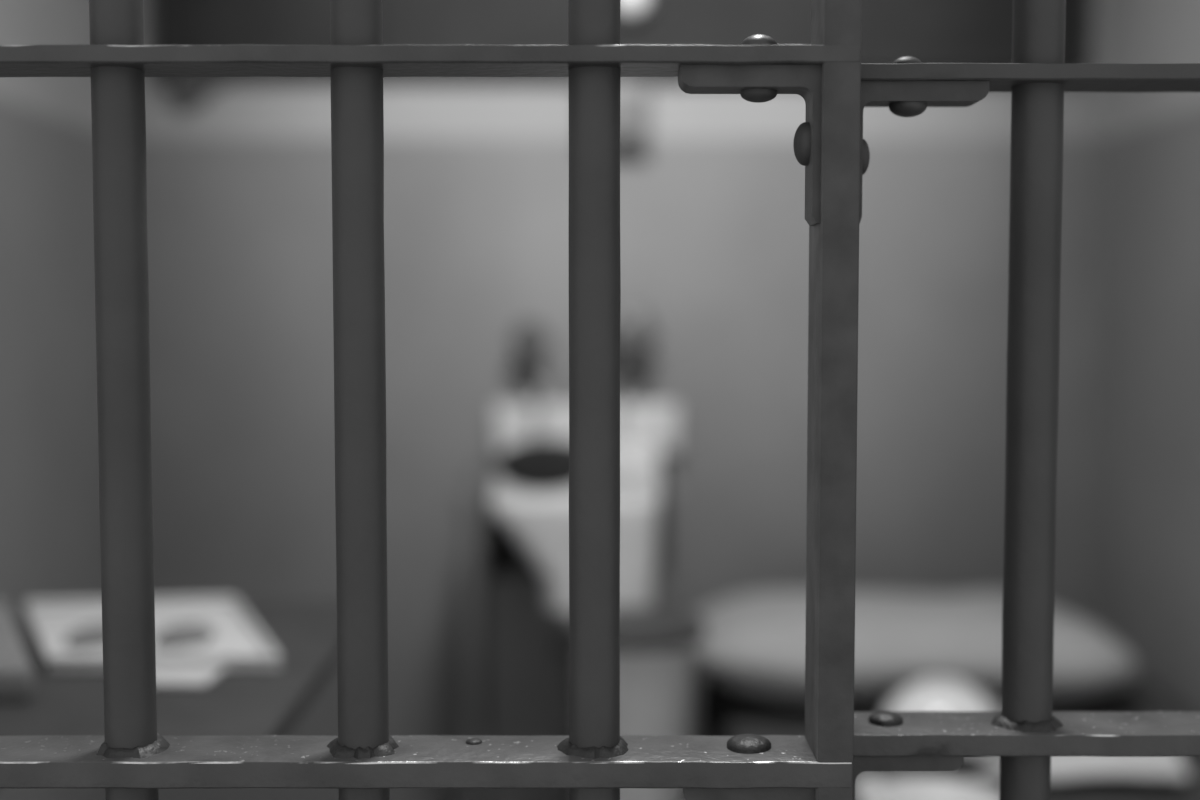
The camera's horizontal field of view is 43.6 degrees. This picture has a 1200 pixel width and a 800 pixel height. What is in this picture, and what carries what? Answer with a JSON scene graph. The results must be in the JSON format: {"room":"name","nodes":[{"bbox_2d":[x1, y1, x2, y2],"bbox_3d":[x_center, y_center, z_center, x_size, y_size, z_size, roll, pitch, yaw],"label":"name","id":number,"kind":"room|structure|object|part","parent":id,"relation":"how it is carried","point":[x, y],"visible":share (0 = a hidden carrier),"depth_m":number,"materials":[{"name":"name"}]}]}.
{"room":"prison interior","nodes":[
{"label":"prison interior","id":0,"kind":"room"},
{"bbox_2d":[0,0,105,799],"bbox_3d":[-1.005,-0.167,1.843,0.100,2.400,2.300,0,4,0],"label":"wall","id":1,"kind":"structure","parent":0,"point":[50,512],"depth_m":2.59,"materials":[{"name":"paint"}]},
{"bbox_2d":[0,601,336,735],"bbox_3d":[-0.619,0.484,1.584,0.668,0.427,0.620,0,4,0],"label":"table","id":2,"kind":"object","parent":1,"relation":"attached to","point":[303,633],"visible":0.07,"depth_m":1.44,"materials":[{"name":"grey metal"}]},
{"bbox_2d":[0,600,33,700],"bbox_3d":[-0.643,0.254,1.553,0.079,0.034,0.380,-2,4,-25],"label":"folded cloth","id":3,"kind":"object","parent":2,"relation":"on","point":[16,673],"visible":1,"depth_m":1.40,"materials":[{"name":"white fabric"}]},
{"bbox_2d":[24,597,280,671],"bbox_3d":[-0.504,0.254,1.651,0.239,0.022,0.386,-1,4,-21],"label":"paper","id":4,"kind":"object","parent":2,"relation":"on","point":[195,631],"visible":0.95,"depth_m":1.61,"materials":[{"name":"grey paper"}]},
{"bbox_2d":[156,667,224,687],"bbox_3d":[-0.433,0.273,1.482,0.108,0.005,0.067,0,4,0],"label":"paper napkin","id":5,"kind":"object","parent":2,"relation":"on","point":[200,677],"visible":0.56,"depth_m":1.48,"materials":[{"name":"grey paper"}]},
{"bbox_2d":[144,0,1106,799],"bbox_3d":[0.022,-0.243,3.041,2.155,2.400,0.100,0,4,0],"label":"wall","id":6,"kind":"structure","parent":0,"point":[714,233],"depth_m":3.00,"materials":[{"name":"paint"}]},
{"bbox_2d":[166,77,233,102],"bbox_3d":[-0.787,-0.612,2.940,0.132,0.053,0.052,0,4,0],"label":"window catch","id":7,"kind":"structure","parent":6,"relation":"in","point":[191,89],"depth_m":2.92,"materials":[{"name":"metal"}]},
{"bbox_2d":[510,322,549,405],"bbox_3d":[-0.137,-0.072,2.916,0.077,0.159,0.169,0,4,0],"label":"tap","id":8,"kind":"object","parent":6,"relation":"attached to","point":[529,341],"visible":1,"depth_m":2.91,"materials":[{"name":"metal"}]},
{"bbox_3d":[-0.137,-0.113,2.923,0.077,0.078,0.028,0,4,0],"label":"tap handle","id":9,"kind":"part","parent":8,"relation":"part of","materials":[{"name":"metal"}]},
{"bbox_3d":[-0.120,-0.045,2.905,0.026,0.106,0.143,-1,4,-9],"label":"spout","id":10,"kind":"part","parent":8,"relation":"part of","materials":[{"name":"grey metal"}]},
{"bbox_2d":[152,0,1087,63],"bbox_3d":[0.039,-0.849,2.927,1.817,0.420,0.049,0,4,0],"label":"ceiling","id":11,"kind":"structure","parent":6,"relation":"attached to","point":[928,31],"depth_m":2.92,"materials":[{"name":"grey paint"}]},
{"bbox_3d":[-0.852,-0.849,2.927,0.035,0.350,0.049,0,4,0],"label":"shutter frame","id":12,"kind":"part","parent":11,"relation":"part of","materials":[{"name":"grey metal"}]},
{"bbox_2d":[620,0,651,19],"bbox_3d":[0.058,-0.779,2.881,0.088,0.088,0.055,0,4,0],"label":"lamp","id":13,"kind":"object","parent":11,"relation":"attached to","point":[629,9],"visible":0.76,"depth_m":2.89,"materials":[{"name":"glass"}]},
{"bbox_3d":[0.058,-0.778,2.869,0.068,0.068,0.030,0,4,0],"label":"lamp glass","id":14,"kind":"part","parent":13,"relation":"part of","materials":[{"name":"grey glass"}]},
{"bbox_3d":[0.039,-0.656,2.939,1.817,0.035,0.049,0,4,0],"label":"shutter frame","id":15,"kind":"part","parent":11,"relation":"part of","materials":[{"name":"grey metal"}]},
{"bbox_3d":[0.930,-0.849,2.927,0.035,0.350,0.049,0,4,0],"label":"shutter frame","id":16,"kind":"part","parent":11,"relation":"part of","materials":[{"name":"grey metal"}]},
{"bbox_2d":[620,78,649,151],"bbox_3d":[0.029,-0.559,2.940,0.137,0.139,0.059,0,4,0],"label":"switch box","id":17,"kind":"object","parent":6,"relation":"attached to","point":[634,92],"visible":0.51,"depth_m":2.92,"materials":[{"name":"grey paint"}]},
{"bbox_3d":[0.049,-0.513,2.921,0.064,0.030,0.014,0,4,0],"label":"switch knob","id":18,"kind":"part","parent":17,"relation":"part of","materials":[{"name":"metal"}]},
{"bbox_2d":[620,308,657,405],"bbox_3d":[0.059,-0.085,2.915,0.107,0.186,0.169,0,4,0],"label":"tap","id":19,"kind":"object","parent":6,"relation":"attached to","point":[638,335],"visible":0.65,"depth_m":2.91,"materials":[{"name":"metal"}]},
{"bbox_3d":[0.043,-0.048,2.905,0.026,0.112,0.143,1,4,9],"label":"spout","id":20,"kind":"part","parent":19,"relation":"part of","materials":[{"name":"grey metal"}]},
{"bbox_3d":[0.059,-0.124,2.922,0.107,0.109,0.028,0,4,0],"label":"tap handle","id":21,"kind":"part","parent":19,"relation":"part of","materials":[{"name":"metal"}]},
{"bbox_2d":[1094,0,1199,711],"bbox_3d":[1.050,-0.167,1.843,0.100,2.400,2.300,0,4,0],"label":"wall","id":22,"kind":"structure","parent":0,"point":[1147,568],"depth_m":2.71,"materials":[{"name":"paint"}]},
{"bbox_3d":[0.023,1.118,1.173,2.155,0.080,4.000,0,4,0],"label":"floor","id":23,"kind":"structure","parent":0,"visible":0},
{"bbox_2d":[0,0,860,799],"bbox_3d":[-0.407,-0.082,0.822,1.089,2.360,0.052,0,4,0],"label":"gate","id":24,"kind":"object","parent":23,"relation":"on","point":[131,761],"visible":1,"depth_m":0.81,"materials":[{"name":"metal"}]},
{"bbox_3d":[-0.403,0.202,0.840,1.080,0.016,0.052,0,4,0],"label":"horizontal rail","id":25,"kind":"part","parent":24,"relation":"part of","materials":[{"name":"metal"}]},
{"bbox_3d":[-0.403,-0.184,0.816,1.080,0.010,0.052,0,4,0],"label":"horizontal rail","id":26,"kind":"part","parent":24,"relation":"part of","materials":[{"name":"metal"}]},
{"bbox_2d":[459,456,679,799],"bbox_3d":[-0.052,0.548,2.831,0.405,0.848,0.416,0,4,0],"label":"cabinet","id":27,"kind":"object","parent":23,"relation":"on","point":[514,651],"visible":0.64,"depth_m":2.65,"materials":[{"name":"paint"}]},
{"bbox_3d":[-0.226,0.561,2.833,0.049,0.822,0.344,0,4,0],"label":"panel","id":28,"kind":"part","parent":27,"relation":"part of","materials":[{"name":"paint"}]},
{"bbox_3d":[-0.120,0.642,2.660,0.146,0.602,0.016,0,4,0],"label":"cabinet door","id":29,"kind":"part","parent":27,"relation":"part of","materials":[{"name":"paint"}]},
{"bbox_3d":[-0.070,0.433,2.627,0.022,0.022,0.024,0,4,0],"label":"door knob","id":30,"kind":"part","parent":27,"relation":"part of","materials":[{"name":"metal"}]},
{"bbox_3d":[-0.052,0.536,3.022,0.405,0.848,0.032,0,4,0],"label":"panel","id":31,"kind":"part","parent":27,"relation":"part of","materials":[{"name":"ceramic"}]},
{"bbox_2d":[490,403,678,611],"bbox_3d":[-0.028,0.169,2.647,0.366,0.285,0.662,0,4,0],"label":"basin","id":32,"kind":"object","parent":27,"relation":"on","point":[530,492],"visible":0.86,"depth_m":2.44,"materials":[{"name":"ceramic"}]},
{"bbox_3d":[-0.097,0.153,2.670,0.181,0.124,0.515,0,4,0],"label":"bowl","id":33,"kind":"part","parent":32,"relation":"part of","materials":[{"name":"black ceramic"}]},
{"bbox_3d":[0.036,0.642,2.660,0.146,0.602,0.016,0,4,0],"label":"cabinet door","id":34,"kind":"part","parent":27,"relation":"part of","materials":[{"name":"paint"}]},
{"bbox_3d":[0.131,0.555,2.833,0.022,0.834,0.344,0,4,0],"label":"panel","id":35,"kind":"part","parent":27,"relation":"part of","materials":[{"name":"paint"}]},
{"bbox_2d":[562,606,706,799],"bbox_3d":[0.050,0.662,2.211,0.212,0.700,0.212,0,4,0],"label":"toilet","id":36,"kind":"object","parent":23,"relation":"on","point":[656,643],"visible":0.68,"depth_m":2.12,"materials":[{"name":"metal"}]},
{"bbox_3d":[0.050,0.328,2.190,0.212,0.032,0.212,0,4,0],"label":"bin lid","id":37,"kind":"part","parent":36,"relation":"part of","materials":[{"name":"metal"}]},
{"bbox_2d":[853,0,1199,799],"bbox_3d":[0.562,-0.086,0.874,0.868,2.360,0.052,0,4,0],"label":"bars","id":38,"kind":"object","parent":23,"relation":"on","point":[1026,732],"depth_m":0.87,"materials":[{"name":"paint"}]},
{"bbox_3d":[0.558,0.198,0.892,0.860,0.014,0.052,0,4,0],"label":"horizontal rail","id":39,"kind":"part","parent":38,"relation":"part of","materials":[{"name":"metal"}]},
{"bbox_3d":[0.558,-0.186,0.868,0.860,0.010,0.052,0,4,0],"label":"horizontal rail","id":40,"kind":"part","parent":38,"relation":"part of","materials":[{"name":"metal"}]},
{"bbox_3d":[0.593,0.780,2.159,0.765,0.470,1.690,0,4,0],"label":"cot","id":41,"kind":"object","parent":23,"relation":"on","visible":0},
{"bbox_2d":[698,669,1199,799],"bbox_3d":[0.585,0.589,2.131,0.800,0.130,1.682,0,4,0],"label":"bed","id":42,"kind":"object","parent":41,"relation":"on","point":[723,710],"visible":0.18,"depth_m":2.41,"materials":[{"name":"fabric"}]},
{"bbox_2d":[856,775,890,799],"bbox_3d":[0.348,0.512,1.886,0.045,0.044,0.166,0,4,0],"label":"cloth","id":43,"kind":"object","parent":42,"relation":"on","point":[864,784],"visible":0.74,"depth_m":1.91,"materials":[{"name":"white fabric"}]},
{"bbox_2d":[691,590,1137,703],"bbox_3d":[0.505,0.414,2.526,0.736,0.166,0.388,0,4,0],"label":"pillow","id":44,"kind":"object","parent":42,"relation":"on","point":[754,642],"visible":0.71,"depth_m":2.37,"materials":[{"name":"white fabric"}]},
{"bbox_2d":[870,777,998,799],"bbox_3d":[0.417,0.501,1.853,0.166,0.021,0.166,0,4,0],"label":"plate","id":45,"kind":"object","parent":42,"relation":"on","point":[907,788],"visible":0.98,"depth_m":1.90,"materials":[{"name":"grey ceramic"}]},
{"bbox_2d":[885,678,997,760],"bbox_3d":[0.501,0.457,2.192,0.196,0.086,0.196,0,4,0],"label":"enamel bowl","id":46,"kind":"object","parent":42,"relation":"on","point":[933,694],"visible":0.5,"depth_m":2.16,"materials":[{"name":"white ceramic"}]},
{"bbox_2d":[974,756,1189,780],"bbox_3d":[0.681,0.497,2.145,0.346,0.035,0.243,0,4,0],"label":"towel","id":47,"kind":"object","parent":42,"relation":"on","point":[1062,767],"visible":0.27,"depth_m":2.06,"materials":[{"name":"white fabric"}]}
]}

